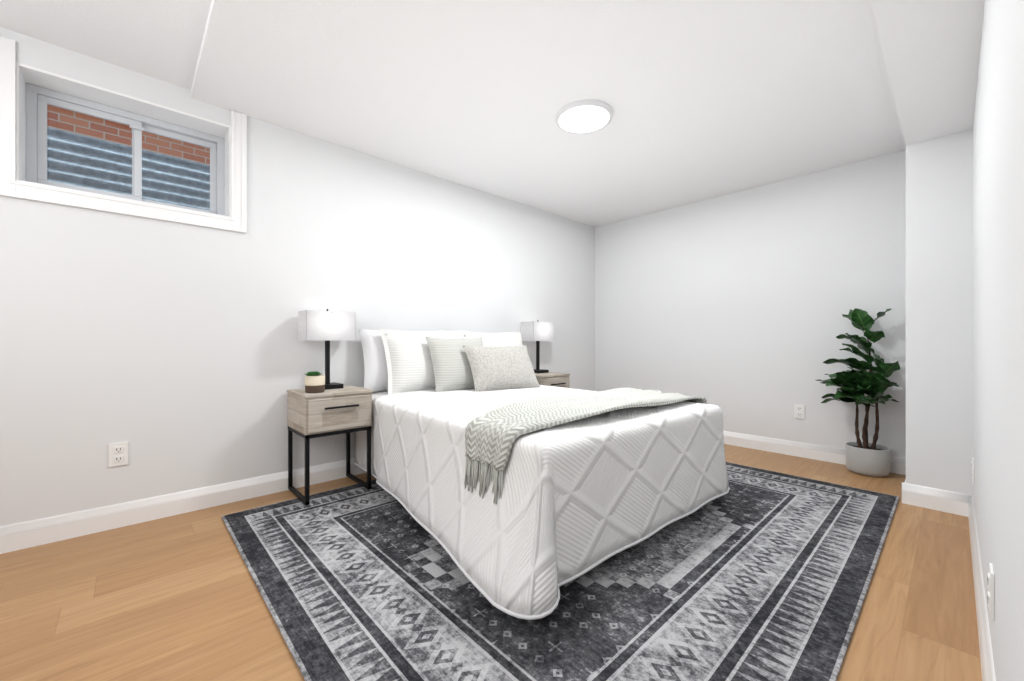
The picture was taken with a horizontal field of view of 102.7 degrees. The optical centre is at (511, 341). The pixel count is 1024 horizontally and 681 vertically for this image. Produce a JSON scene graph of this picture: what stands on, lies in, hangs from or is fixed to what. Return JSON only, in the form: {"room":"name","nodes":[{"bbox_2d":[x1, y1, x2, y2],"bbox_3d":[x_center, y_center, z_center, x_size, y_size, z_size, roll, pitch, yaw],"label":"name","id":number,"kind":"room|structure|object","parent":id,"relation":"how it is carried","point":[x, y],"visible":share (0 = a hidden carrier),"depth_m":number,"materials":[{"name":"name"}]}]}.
{"room":"bedroom","nodes":[
{"label":"bedroom","id":0,"kind":"room"},
{"bbox_2d":[0,0,211,89],"bbox_3d":[-1.347,-1.505,0.673,1.540,0.200,2.960,0,0,-43],"label":"ceiling","id":1,"kind":"structure","parent":0,"point":[160,39],"depth_m":1.83,"materials":[{"name":"white paint"}]},
{"bbox_2d":[0,27,594,525],"bbox_3d":[-1.057,-0.357,3.139,5.920,2.595,0.260,0,0,-43],"label":"wall","id":2,"kind":"structure","parent":0,"point":[178,357],"depth_m":2.40,"materials":[{"name":"white paint"}]},
{"bbox_2d":[109,442,127,466],"bbox_3d":[-1.998,0.570,2.081,0.072,0.116,0.010,0,0,-43],"label":"electrical outlet","id":3,"kind":"object","parent":2,"relation":"attached to","point":[118,454],"visible":1,"depth_m":2.08,"materials":[{"name":"white plastic"}]},
{"bbox_2d":[0,36,246,232],"bbox_3d":[-2.022,-1.006,2.210,0.964,0.705,0.249,0,0,-43],"label":"window","id":4,"kind":"structure","parent":2,"relation":"in","point":[39,100],"depth_m":2.14,"materials":[{"name":"white plastic"}]},
{"bbox_2d":[47,127,209,210],"bbox_3d":[-2.372,-0.660,2.630,1.851,1.400,0.774,0,0,-43],"label":"window well","id":5,"kind":"object","parent":2,"relation":"attached to","point":[145,153],"depth_m":2.83,"materials":[{"name":"metal"}]},
{"bbox_2d":[0,458,366,553],"bbox_3d":[-0.963,0.881,3.038,5.320,0.118,0.016,0,0,-43],"label":"baseboard","id":6,"kind":"structure","parent":2,"relation":"attached to","point":[27,534],"depth_m":2.16,"materials":[{"name":"white wood"}]},
{"bbox_2d":[0,444,981,680],"bbox_3d":[0.038,1.000,1.959,5.920,0.120,3.560,0,0,-43],"label":"floor","id":7,"kind":"structure","parent":0,"point":[178,597],"depth_m":1.47,"materials":[{"name":"brown wood"}]},
{"bbox_2d":[222,462,899,680],"bbox_3d":[0.388,0.934,2.324,3.030,0.012,2.440,0,0,-43],"label":"rug","id":8,"kind":"object","parent":7,"relation":"on","point":[755,574],"visible":0.6,"depth_m":1.50,"materials":[{"name":"grey fabric"}]},
{"bbox_2d":[287,385,372,504],"bbox_3d":[-1.140,0.614,2.575,0.398,0.628,0.404,0,0,-43],"label":"nightstand","id":9,"kind":"object","parent":8,"relation":"on","point":[347,409],"visible":0.98,"depth_m":2.46,"materials":[{"name":"brown wood"}]},
{"bbox_2d":[305,371,324,392],"bbox_3d":[-1.180,0.237,2.439,0.123,0.126,0.144,0,0,-43],"label":"plant","id":10,"kind":"object","parent":9,"relation":"on","point":[315,382],"visible":1,"depth_m":2.40,"materials":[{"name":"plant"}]},
{"bbox_2d":[298,309,355,389],"bbox_3d":[-1.199,0.043,2.660,0.304,0.515,0.170,0,0,-43],"label":"lamp","id":11,"kind":"object","parent":9,"relation":"on","point":[327,326],"visible":0.94,"depth_m":2.60,"materials":[{"name":"white fabric"}]},
{"bbox_2d":[354,329,729,619],"bbox_3d":[0.043,0.417,2.537,1.727,1.022,2.014,0,0,-40],"label":"bed","id":12,"kind":"object","parent":8,"relation":"on","point":[506,480],"visible":0.98,"depth_m":1.83,"materials":[{"name":"white fabric"}]},
{"bbox_2d":[357,329,452,393],"bbox_3d":[-0.770,0.126,3.029,0.700,0.438,0.200,0,0,-40],"label":"pillow","id":13,"kind":"object","parent":12,"relation":"on","point":[376,344],"depth_m":2.83,"materials":[{"name":"white fabric"}]},
{"bbox_2d":[425,336,494,393],"bbox_3d":[-0.371,0.153,2.953,0.481,0.384,0.229,0,0,-40],"label":"pillow","id":14,"kind":"object","parent":12,"relation":"on","point":[447,361],"depth_m":2.86,"materials":[{"name":"grey fabric"}]},
{"bbox_2d":[462,345,541,393],"bbox_3d":[-0.066,0.185,2.971,0.576,0.320,0.248,0,0,-40],"label":"pillow","id":15,"kind":"object","parent":12,"relation":"on","point":[486,369],"depth_m":2.88,"materials":[{"name":"fabric"}]},
{"bbox_2d":[465,387,708,470],"bbox_3d":[0.455,0.429,2.151,1.575,0.291,0.481,0,0,-40],"label":"throw","id":16,"kind":"object","parent":12,"relation":"on","point":[502,438],"depth_m":1.75,"materials":[{"name":"grey fabric"}]},
{"bbox_2d":[535,372,569,387],"bbox_3d":[0.293,0.614,3.904,0.398,0.628,0.404,0,0,-43],"label":"nightstand","id":17,"kind":"object","parent":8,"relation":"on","point":[555,379],"visible":0.35,"depth_m":3.78,"materials":[{"name":"brown wood"}]},
{"bbox_2d":[521,320,554,373],"bbox_3d":[0.253,0.043,4.006,0.304,0.515,0.170,0,0,-43],"label":"lamp","id":18,"kind":"object","parent":17,"relation":"on","point":[537,331],"visible":0.96,"depth_m":3.94,"materials":[{"name":"white fabric"}]},
{"bbox_2d":[816,308,899,476],"bbox_3d":[2.438,0.347,2.922,0.445,1.187,0.481,0,0,-43],"label":"plant","id":19,"kind":"object","parent":7,"relation":"on","point":[866,458],"visible":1,"depth_m":2.89,"materials":[{"name":"green plant"}]},
{"bbox_2d":[191,0,905,226],"bbox_3d":[0.603,-1.460,2.482,3.780,0.200,2.960,0,0,-43],"label":"ceiling","id":20,"kind":"structure","parent":0,"point":[706,99],"depth_m":2.19,"materials":[{"name":"white paint"}]},
{"bbox_2d":[556,99,612,133],"bbox_3d":[0.432,-1.346,2.460,0.340,0.026,0.340,0,0,-43],"label":"recessed light","id":21,"kind":"object","parent":20,"relation":"in","point":[583,116],"visible":0.98,"depth_m":2.42,"materials":[{"name":"white plastic"}]},
{"bbox_2d":[595,150,905,457],"bbox_3d":[2.164,-0.357,3.726,0.200,2.595,3.260,0,0,-43],"label":"wall","id":22,"kind":"structure","parent":0,"point":[735,306],"depth_m":3.53,"materials":[{"name":"white paint"}]},
{"bbox_2d":[794,404,804,418],"bbox_3d":[2.358,0.570,3.361,0.010,0.116,0.072,0,0,-43],"label":"electrical outlet","id":23,"kind":"object","parent":22,"relation":"attached to","point":[799,411],"visible":1,"depth_m":3.36,"materials":[{"name":"white plastic"}]},
{"bbox_2d":[723,431,905,474],"bbox_3d":[1.894,0.881,3.857,0.016,0.118,2.700,0,0,-43],"label":"baseboard","id":24,"kind":"structure","parent":22,"relation":"attached to","point":[816,452],"depth_m":3.37,"materials":[{"name":"white wood"}]},
{"bbox_2d":[870,0,983,145],"bbox_3d":[0.956,-1.252,0.969,5.320,0.215,0.260,0,0,-43],"label":"ceiling","id":25,"kind":"structure","parent":0,"point":[931,50],"depth_m":1.67,"materials":[{"name":"white paint"}]},
{"bbox_2d":[906,129,972,494],"bbox_3d":[2.646,-0.102,2.537,0.710,2.085,0.260,0,0,-43],"label":"wall","id":26,"kind":"structure","parent":0,"point":[939,312],"depth_m":2.29,"materials":[{"name":"white paint"}]},
{"bbox_2d":[902,482,971,516],"bbox_3d":[2.375,0.881,2.296,0.016,0.118,0.276,0,0,-43],"label":"baseboard","id":27,"kind":"structure","parent":26,"relation":"attached to","point":[952,502],"depth_m":2.29,"materials":[{"name":"white"}]},
{"bbox_2d":[973,0,1023,680],"bbox_3d":[1.003,-0.357,0.698,5.620,2.595,0.200,0,0,-43],"label":"wall","id":28,"kind":"structure","parent":0,"point":[998,298],"depth_m":0.90,"materials":[{"name":"white paint"}]},
{"bbox_2d":[971,457,973,482],"bbox_3d":[2.302,0.640,2.047,0.072,0.116,0.010,0,0,-43],"label":"electrical outlet","id":29,"kind":"object","parent":28,"relation":"attached to","point":[972,468],"visible":1,"depth_m":2.02,"materials":[{"name":"white plastic"}]},
{"bbox_2d":[968,495,995,680],"bbox_3d":[0.779,0.881,0.638,4.610,0.118,0.016,0,0,-43],"label":"baseboard","id":30,"kind":"structure","parent":28,"relation":"attached to","point":[987,662],"depth_m":1.32,"materials":[{"name":"white wood"}]},
{"bbox_2d":[988,563,993,619],"bbox_3d":[1.232,0.640,1.054,0.072,0.116,0.010,0,0,-43],"label":"electrical outlet","id":31,"kind":"object","parent":28,"relation":"attached to","point":[991,590],"visible":1,"depth_m":1.03,"materials":[{"name":"white plastic"}]},
{"label":"outside","id":32,"kind":"structure","parent":0,"visible":0},
{"bbox_2d":[47,105,209,164],"bbox_3d":[-3.843,-3.310,4.878,15.000,9.500,0.200,0,0,-43],"label":"brick","id":33,"kind":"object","parent":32,"point":[116,135],"depth_m":4.39,"materials":[{"name":"red brick"}]}
]}

